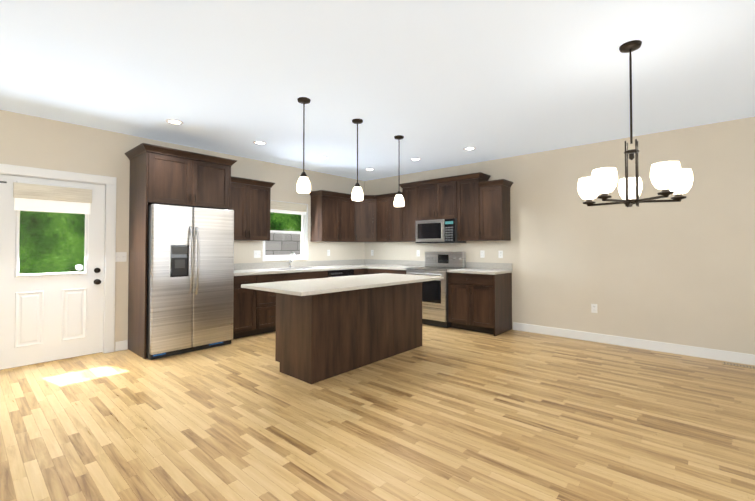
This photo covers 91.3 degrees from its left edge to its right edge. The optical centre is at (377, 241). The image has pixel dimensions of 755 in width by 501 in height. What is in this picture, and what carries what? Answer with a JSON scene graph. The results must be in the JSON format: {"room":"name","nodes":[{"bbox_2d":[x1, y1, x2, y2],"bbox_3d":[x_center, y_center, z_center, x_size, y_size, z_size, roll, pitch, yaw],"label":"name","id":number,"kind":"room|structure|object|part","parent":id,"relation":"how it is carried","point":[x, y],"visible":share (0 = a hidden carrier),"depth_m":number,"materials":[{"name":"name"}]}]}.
{"room":"kitchen","nodes":[
{"label":"kitchen","id":0,"kind":"room"},
{"bbox_2d":[0,110,364,350],"bbox_3d":[-2.849,0.008,5.000,0.150,2.670,7.900,-1,-1,42],"label":"wall","id":1,"kind":"structure","parent":0,"point":[34,141],"depth_m":4.54,"materials":[{"name":"beige paint"}]},
{"bbox_2d":[0,174,104,369],"bbox_3d":[-3.570,0.315,4.061,0.114,1.992,0.931,-1,-1,42],"label":"entry door","id":2,"kind":"structure","parent":1,"relation":"in","point":[46,317],"depth_m":4.04,"materials":[{"name":"white paint"}]},
{"bbox_2d":[0,164,116,369],"bbox_3d":[-3.620,0.270,4.112,0.169,2.115,1.135,-1,-1,42],"label":"door frame","id":3,"kind":"structure","parent":1,"relation":"attached to","point":[108,182],"depth_m":4.42,"materials":[{"name":"white paint"}]},
{"bbox_2d":[115,252,126,261],"bbox_3d":[-3.152,0.190,4.535,0.008,0.118,0.118,-1,-1,42],"label":"light switch","id":4,"kind":"object","parent":1,"relation":"attached to","point":[121,256],"depth_m":4.54,"materials":[{"name":"white plastic"}]},
{"bbox_2d":[231,176,274,240],"bbox_3d":[-2.014,-0.467,5.558,0.366,0.900,0.846,-1,-1,42],"label":"upper cabinet","id":5,"kind":"object","parent":1,"relation":"attached to","point":[250,202],"visible":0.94,"depth_m":5.50,"materials":[{"name":"brown wood"}]},
{"bbox_2d":[254,250,260,257],"bbox_3d":[-1.926,0.204,5.917,0.008,0.118,0.118,-1,-1,42],"label":"outlet","id":6,"kind":"object","parent":1,"relation":"attached to","point":[257,253],"depth_m":5.92,"materials":[{"name":"white plastic"}]},
{"bbox_2d":[263,200,307,260],"bbox_3d":[-1.613,-0.178,6.387,0.162,1.009,0.909,-1,-1,42],"label":"kitchen window","id":7,"kind":"structure","parent":1,"relation":"in","point":[298,209],"depth_m":6.48,"materials":[{"name":"white paint"}]},
{"bbox_2d":[309,190,353,241],"bbox_3d":[-0.831,-0.444,6.891,0.366,0.900,0.852,-1,-1,42],"label":"upper cabinet","id":8,"kind":"object","parent":1,"relation":"attached to","point":[332,216],"visible":0.94,"depth_m":6.71,"materials":[{"name":"brown wood"}]},
{"bbox_2d":[354,195,376,241],"bbox_3d":[-0.245,-0.436,7.361,0.620,0.900,0.620,-1,-1,42],"label":"upper cabinet","id":9,"kind":"object","parent":1,"relation":"attached to","point":[365,219],"visible":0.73,"depth_m":7.15,"materials":[{"name":"brown wood"}]},
{"bbox_2d":[0,324,754,500],"bbox_3d":[0.574,1.320,1.941,9.300,0.060,7.900,-1,-1,42],"label":"floor","id":10,"kind":"structure","parent":0,"point":[447,414],"depth_m":2.60,"materials":[{"name":"brown wood"}]},
{"bbox_2d":[125,143,236,358],"bbox_3d":[-2.511,0.122,4.747,0.683,2.427,1.113,-1,-1,42],"label":"tall cabinet","id":11,"kind":"object","parent":10,"relation":"on","point":[165,175],"visible":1,"depth_m":4.43,"materials":[{"name":"brown wood"}]},
{"bbox_2d":[146,204,233,359],"bbox_3d":[-2.437,0.461,4.678,0.832,1.746,0.953,-1,-1,42],"label":"refrigerator","id":12,"kind":"object","parent":10,"relation":"on","point":[190,275],"visible":0.98,"depth_m":4.38,"materials":[{"name":"grey metal"}]},
{"bbox_2d":[233,275,256,338],"bbox_3d":[-2.071,0.909,5.279,0.618,0.872,0.389,-1,-1,42],"label":"base cabinet","id":13,"kind":"object","parent":10,"relation":"on","point":[254,312],"depth_m":5.10,"materials":[{"name":"brown wood"}]},
{"bbox_2d":[234,259,374,275],"bbox_3d":[-1.105,0.420,6.346,0.657,0.140,3.255,-1,-1,42],"label":"countertop","id":14,"kind":"structure","parent":13,"relation":"on","point":[242,269],"depth_m":6.17,"materials":[{"name":"white stone"}]},
{"bbox_2d":[288,252,296,267],"bbox_3d":[-1.402,0.307,6.193,0.212,0.266,0.109,-1,-1,42],"label":"faucet","id":15,"kind":"object","parent":14,"relation":"on","point":[290,261],"visible":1,"depth_m":6.21,"materials":[{"name":"silver metal"}]},
{"bbox_2d":[270,267,320,269],"bbox_3d":[-1.339,0.533,6.098,0.430,0.188,0.750,-1,-1,42],"label":"sink","id":16,"kind":"object","parent":14,"relation":"in","point":[295,268],"visible":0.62,"depth_m":6.19,"materials":[{"name":"silver metal"}]},
{"bbox_2d":[257,273,288,334],"bbox_3d":[-1.786,0.915,5.601,0.618,0.872,0.594,-1,-1,42],"label":"base cabinet","id":17,"kind":"object","parent":10,"relation":"on","point":[266,301],"depth_m":5.36,"materials":[{"name":"brown wood"}]},
{"bbox_2d":[328,269,353,277],"bbox_3d":[-0.854,0.934,6.635,0.624,0.869,0.608,-1,-1,42],"label":"dishwasher","id":18,"kind":"object","parent":10,"relation":"on","point":[340,273],"visible":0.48,"depth_m":6.41,"materials":[{"name":"grey metal"}]},
{"bbox_2d":[275,281,423,383],"bbox_3d":[-0.243,0.892,4.264,0.605,0.872,1.780,-1,-1,42],"label":"kitchen island","id":19,"kind":"object","parent":10,"relation":"on","point":[329,327],"depth_m":3.74,"materials":[{"name":"brown wood"}]},
{"bbox_2d":[241,273,443,296],"bbox_3d":[-0.250,0.435,4.011,0.950,0.031,2.120,-1,-1,42],"label":"island countertop","id":20,"kind":"structure","parent":19,"relation":"on","point":[309,287],"depth_m":3.63,"materials":[{"name":"white stone"}]},
{"bbox_2d":[354,268,364,275],"bbox_3d":[-0.569,0.938,6.974,0.618,0.872,0.273,-1,-1,42],"label":"base cabinet","id":21,"kind":"object","parent":10,"relation":"on","point":[361,271],"depth_m":6.78,"materials":[{"name":"brown wood"}]},
{"bbox_2d":[368,268,406,273],"bbox_3d":[0.358,0.935,6.782,0.938,0.872,0.650,-1,-1,42],"label":"base cabinet","id":22,"kind":"object","parent":10,"relation":"on","point":[374,271],"visible":0.06,"depth_m":6.60,"materials":[{"name":"brown wood"}]},
{"bbox_2d":[366,260,424,269],"bbox_3d":[0.357,0.428,6.794,0.938,0.140,0.645,-1,-1,42],"label":"countertop","id":23,"kind":"structure","parent":22,"relation":"on","point":[373,264],"depth_m":7.03,"materials":[{"name":"white stone"}]},
{"bbox_2d":[406,252,465,327],"bbox_3d":[0.962,0.769,6.179,0.762,1.182,0.718,-1,-1,42],"label":"range","id":24,"kind":"object","parent":10,"relation":"on","point":[434,302],"visible":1,"depth_m":5.93,"materials":[{"name":"grey metal"}]},
{"bbox_2d":[448,272,511,335],"bbox_3d":[1.573,0.916,5.705,0.763,0.872,0.650,-1,-1,42],"label":"base cabinet","id":25,"kind":"object","parent":10,"relation":"on","point":[481,303],"visible":0.98,"depth_m":5.47,"materials":[{"name":"brown wood"}]},
{"bbox_2d":[447,262,512,274],"bbox_3d":[1.578,0.409,5.711,0.778,0.140,0.645,-1,-1,42],"label":"countertop","id":26,"kind":"structure","parent":25,"relation":"on","point":[471,267],"depth_m":5.77,"materials":[{"name":"white stone"}]},
{"bbox_2d":[722,362,754,368],"bbox_3d":[3.889,1.321,3.900,0.360,0.005,0.110,-1,-1,42],"label":"floor vent","id":27,"kind":"object","parent":10,"relation":"in","point":[738,365],"visible":1,"depth_m":3.93,"materials":[{"name":"beige"}]},
{"bbox_2d":[0,0,754,180],"bbox_3d":[0.574,-1.409,1.988,9.300,0.060,7.900,-1,-1,42],"label":"ceiling","id":28,"kind":"structure","parent":0,"point":[438,84],"depth_m":2.99,"materials":[{"name":"white paint"}]},
{"bbox_2d":[165,119,183,124],"bbox_3d":[-2.275,-1.338,4.140,0.183,0.005,0.183,0,-1,-3],"label":"recessed light","id":29,"kind":"object","parent":28,"relation":"in","point":[174,122],"depth_m":4.12,"materials":[{"name":"white paint"}]},
{"bbox_2d":[253,141,266,144],"bbox_3d":[-1.581,-1.324,4.968,0.183,0.005,0.183,0,-1,-3],"label":"recessed light","id":30,"kind":"object","parent":28,"relation":"in","point":[255,142],"depth_m":4.96,"materials":[{"name":"white paint"}]},
{"bbox_2d":[296,97,310,192],"bbox_3d":[-0.701,-0.908,3.511,0.136,0.887,0.136,-1,-1,42],"label":"pendant light","id":31,"kind":"object","parent":28,"relation":"hanging from","point":[303,184],"visible":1,"depth_m":3.48,"materials":[{"name":"white glass"}]},
{"bbox_2d":[351,119,363,200],"bbox_3d":[-0.222,-0.898,4.089,0.136,0.887,0.136,-1,-1,42],"label":"pendant light","id":32,"kind":"object","parent":28,"relation":"hanging from","point":[357,193],"visible":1,"depth_m":4.05,"materials":[{"name":"white glass"}]},
{"bbox_2d":[394,135,403,206],"bbox_3d":[0.274,-0.888,4.685,0.136,0.887,0.136,-1,-1,42],"label":"pendant light","id":33,"kind":"object","parent":28,"relation":"hanging from","point":[399,200],"visible":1,"depth_m":4.65,"materials":[{"name":"white glass"}]},
{"bbox_2d":[463,147,475,150],"bbox_3d":[1.313,-1.319,5.262,0.183,0.005,0.183,0,-1,-3],"label":"recessed light","id":34,"kind":"object","parent":28,"relation":"in","point":[467,148],"depth_m":5.25,"materials":[{"name":"white paint"}]},
{"bbox_2d":[577,40,692,206],"bbox_3d":[1.762,-0.805,2.585,0.670,1.126,0.671,-1,-1,42],"label":"chandelier","id":35,"kind":"object","parent":28,"relation":"hanging from","point":[629,47],"depth_m":2.47,"materials":[{"name":"white glass"}]},
{"bbox_3d":[1.762,-0.397,2.578,0.670,0.160,0.671,-1,-1,42],"label":"chandelier shade","id":36,"kind":"part","parent":35,"relation":"part of","materials":[{"name":"white glass"}]},
{"bbox_2d":[365,117,754,354],"bbox_3d":[3.201,0.005,4.813,9.150,2.670,0.150,-1,-1,42],"label":"wall","id":37,"kind":"structure","parent":0,"point":[682,272],"depth_m":4.67,"materials":[{"name":"beige paint"}]},
{"bbox_2d":[375,192,402,241],"bbox_3d":[0.307,-0.442,7.041,0.622,0.900,0.366,-1,-1,42],"label":"upper cabinet","id":38,"kind":"object","parent":37,"relation":"attached to","point":[389,221],"visible":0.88,"depth_m":6.95,"materials":[{"name":"brown wood"}]},
{"bbox_2d":[400,182,417,241],"bbox_3d":[0.653,-0.522,6.735,0.396,1.050,0.366,-1,-1,42],"label":"upper cabinet","id":39,"kind":"object","parent":37,"relation":"attached to","point":[410,206],"visible":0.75,"depth_m":6.63,"materials":[{"name":"brown wood"}]},
{"bbox_2d":[416,176,456,220],"bbox_3d":[1.090,-0.709,6.351,0.768,0.689,0.366,-1,-1,42],"label":"upper cabinet","id":40,"kind":"object","parent":37,"relation":"attached to","point":[437,198],"visible":0.88,"depth_m":6.23,"materials":[{"name":"brown wood"}]},
{"bbox_2d":[416,219,465,242],"bbox_3d":[1.065,-0.167,6.313,0.762,0.389,0.437,-1,-1,42],"label":"microwave","id":41,"kind":"object","parent":40,"relation":"attached to","point":[438,231],"visible":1,"depth_m":6.14,"materials":[{"name":"grey metal"}]},
{"bbox_2d":[455,172,490,240],"bbox_3d":[1.541,-0.536,5.948,0.433,1.050,0.366,-1,-1,42],"label":"upper cabinet","id":42,"kind":"object","parent":37,"relation":"attached to","point":[467,207],"visible":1,"depth_m":5.86,"materials":[{"name":"brown wood"}]},
{"bbox_2d":[480,250,484,257],"bbox_3d":[1.713,0.206,6.024,0.072,0.118,0.008,-1,-1,42],"label":"outlet","id":43,"kind":"object","parent":37,"relation":"attached to","point":[482,253],"depth_m":6.02,"materials":[{"name":"white plastic"}]},
{"bbox_2d":[478,179,512,240],"bbox_3d":[1.823,-0.465,5.696,0.413,0.900,0.366,-1,-1,42],"label":"upper cabinet","id":44,"kind":"object","parent":37,"relation":"attached to","point":[494,212],"visible":0.98,"depth_m":5.61,"materials":[{"name":"brown wood"}]},
{"bbox_2d":[498,251,502,257],"bbox_3d":[1.943,0.202,5.820,0.072,0.118,0.008,-1,-1,42],"label":"outlet","id":45,"kind":"object","parent":37,"relation":"attached to","point":[500,253],"depth_m":5.82,"materials":[{"name":"white plastic"}]},
{"bbox_2d":[591,304,596,312],"bbox_3d":[2.909,0.898,4.951,0.072,0.118,0.008,-1,-1,42],"label":"outlet","id":46,"kind":"object","parent":37,"relation":"attached to","point":[593,306],"depth_m":4.95,"materials":[{"name":"white plastic"}]},
{"bbox_2d":[513,322,754,365],"bbox_3d":[4.258,1.264,3.741,5.815,0.115,0.018,-1,-1,42],"label":"baseboard","id":47,"kind":"structure","parent":37,"relation":"attached to","point":[727,356],"depth_m":4.57,"materials":[{"name":"white paint"}]},
{"label":"outside","id":48,"kind":"structure","parent":0,"visible":0},
{"bbox_2d":[265,233,299,254],"bbox_3d":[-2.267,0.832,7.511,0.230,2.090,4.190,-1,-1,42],"label":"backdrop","id":49,"kind":"structure","parent":48,"point":[275,242],"depth_m":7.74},
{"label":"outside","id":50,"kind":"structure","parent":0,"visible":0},
{"bbox_2d":[19,211,300,273],"bbox_3d":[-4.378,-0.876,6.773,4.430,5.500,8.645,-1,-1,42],"label":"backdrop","id":51,"kind":"structure","parent":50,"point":[43,245],"depth_m":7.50,"materials":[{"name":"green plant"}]}
]}

